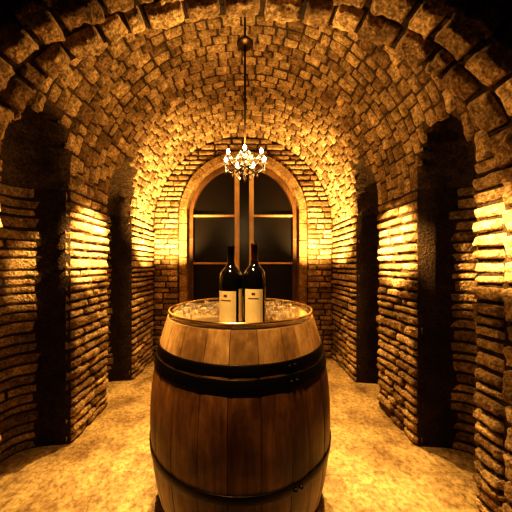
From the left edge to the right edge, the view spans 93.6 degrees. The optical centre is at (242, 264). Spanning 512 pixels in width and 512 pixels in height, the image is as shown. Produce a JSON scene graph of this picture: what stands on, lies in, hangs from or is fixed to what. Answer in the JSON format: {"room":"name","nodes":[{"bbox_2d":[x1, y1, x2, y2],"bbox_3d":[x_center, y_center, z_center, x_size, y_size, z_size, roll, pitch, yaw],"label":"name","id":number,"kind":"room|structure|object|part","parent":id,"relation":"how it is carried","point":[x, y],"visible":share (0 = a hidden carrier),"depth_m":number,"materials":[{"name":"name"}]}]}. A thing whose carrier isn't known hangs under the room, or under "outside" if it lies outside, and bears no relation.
{"room":"wine cellar","nodes":[
{"label":"wine cellar","id":0,"kind":"room"},
{"bbox_2d":[0,160,155,462],"bbox_3d":[-1.339,0.359,2.163,0.380,1.762,2.155,0,0,0],"label":"wall","id":1,"kind":"structure","parent":0,"point":[76,279],"depth_m":1.66,"materials":[{"name":"stone"}]},
{"bbox_2d":[0,358,481,511],"bbox_3d":[0.000,1.272,1.320,5.440,0.064,4.560,0,0,0],"label":"floor","id":2,"kind":"structure","parent":0,"point":[373,465],"depth_m":1.48,"materials":[{"name":"stone"}]},
{"bbox_2d":[149,314,330,511],"bbox_3d":[-0.014,0.750,1.336,0.945,0.980,0.945,0,0,24],"label":"wine barrel","id":3,"kind":"object","parent":2,"relation":"on","point":[240,419],"visible":0.89,"depth_m":0.92,"materials":[{"name":"brown wood"}]},
{"bbox_2d":[168,298,312,329],"bbox_3d":[-0.014,0.240,1.336,0.772,0.037,0.772,0,0,-9],"label":"glass tray","id":4,"kind":"object","parent":3,"relation":"on","point":[204,313],"visible":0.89,"depth_m":1.19,"materials":[{"name":"white"}]},
{"bbox_2d":[219,245,242,321],"bbox_3d":[-0.051,0.083,1.023,0.101,0.334,0.101,0,0,0],"label":"wine bottle","id":5,"kind":"object","parent":4,"relation":"on","point":[230,278],"visible":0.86,"depth_m":0.98,"materials":[{"name":"black glass"}]},
{"bbox_3d":[-0.014,0.251,1.336,0.712,0.001,0.712,0,0,0],"label":"mirror plate","id":6,"kind":"part","parent":4,"relation":"part of","materials":[{"name":"brown"}]},
{"bbox_2d":[243,243,265,321],"bbox_3d":[0.049,0.079,1.023,0.095,0.342,0.096,0,0,0],"label":"wine bottle","id":7,"kind":"object","parent":4,"relation":"on","point":[254,279],"visible":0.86,"depth_m":0.99,"materials":[{"name":"black glass"}]},
{"bbox_2d":[153,137,332,357],"bbox_3d":[0.000,-0.278,3.207,2.560,3.043,0.037,0,0,0],"label":"wall","id":8,"kind":"structure","parent":0,"point":[166,223],"depth_m":3.21,"materials":[{"name":"brick"}]},
{"bbox_2d":[179,151,306,304],"bbox_3d":[0.000,-0.135,3.303,1.686,2.743,0.274,0,0,0],"label":"trim","id":9,"kind":"structure","parent":8,"relation":"attached to","point":[215,163],"depth_m":3.17,"materials":[{"name":"stone"}]},
{"bbox_2d":[189,163,296,301],"bbox_3d":[0.000,-0.083,3.328,1.483,2.645,0.080,0,0,0],"label":"door","id":10,"kind":"structure","parent":8,"relation":"in","point":[220,170],"depth_m":3.29,"materials":[{"name":"brown wood"}]},
{"bbox_3d":[-0.082,-0.059,3.322,0.068,2.594,0.060,0,0,0],"label":"stile","id":11,"kind":"part","parent":10,"relation":"part of","materials":[{"name":"brown wood"}]},
{"bbox_2d":[194,169,291,300],"bbox_3d":[0.000,-0.069,3.356,1.424,2.614,0.001,0,0,0],"label":"glass pane","id":12,"kind":"object","parent":10,"relation":"attached to","point":[212,235],"visible":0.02,"depth_m":3.36,"materials":[{"name":"black glass"}]},
{"bbox_2d":[193,215,292,263],"bbox_3d":[0.000,0.273,3.324,1.376,1.934,0.040,0,0,0],"label":"bars","id":13,"kind":"object","parent":10,"relation":"attached to","point":[193,215],"visible":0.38,"depth_m":3.30,"materials":[{"name":"brown wood"}]},
{"bbox_3d":[0.116,-0.056,3.322,0.064,2.588,0.060,0,0,0],"label":"stile","id":14,"kind":"part","parent":10,"relation":"part of","materials":[{"name":"brown wood"}]},
{"bbox_2d":[0,15,493,225],"bbox_3d":[0.000,-1.124,2.159,3.040,1.211,2.162,0,0,0],"label":"ceiling","id":15,"kind":"structure","parent":0,"point":[375,129],"depth_m":1.85,"materials":[{"name":"stone"}]},
{"bbox_2d":[223,17,267,181],"bbox_3d":[0.013,-1.115,1.514,0.291,1.186,0.286,0,0,0],"label":"chandelier","id":16,"kind":"object","parent":15,"relation":"hanging from","point":[245,43],"visible":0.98,"depth_m":1.51,"materials":[{"name":"gold metal"}]},
{"bbox_3d":[0.013,-1.214,1.520,0.104,0.988,0.104,0,0,0],"label":"hanging rod","id":17,"kind":"part","parent":16,"relation":"part of","materials":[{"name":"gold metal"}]},
{"bbox_2d":[0,0,511,511],"bbox_3d":[0.000,-0.600,0.982,5.440,3.680,0.232,0,0,0],"label":"stone arch","id":18,"kind":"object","parent":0,"point":[466,44],"depth_m":1.00,"materials":[{"name":"stone"}]},
{"bbox_2d":[330,156,507,511],"bbox_3d":[1.340,0.359,2.163,0.380,1.761,2.155,0,0,0],"label":"wall","id":19,"kind":"structure","parent":0,"point":[418,315],"depth_m":1.63,"materials":[{"name":"stone"}]}
]}

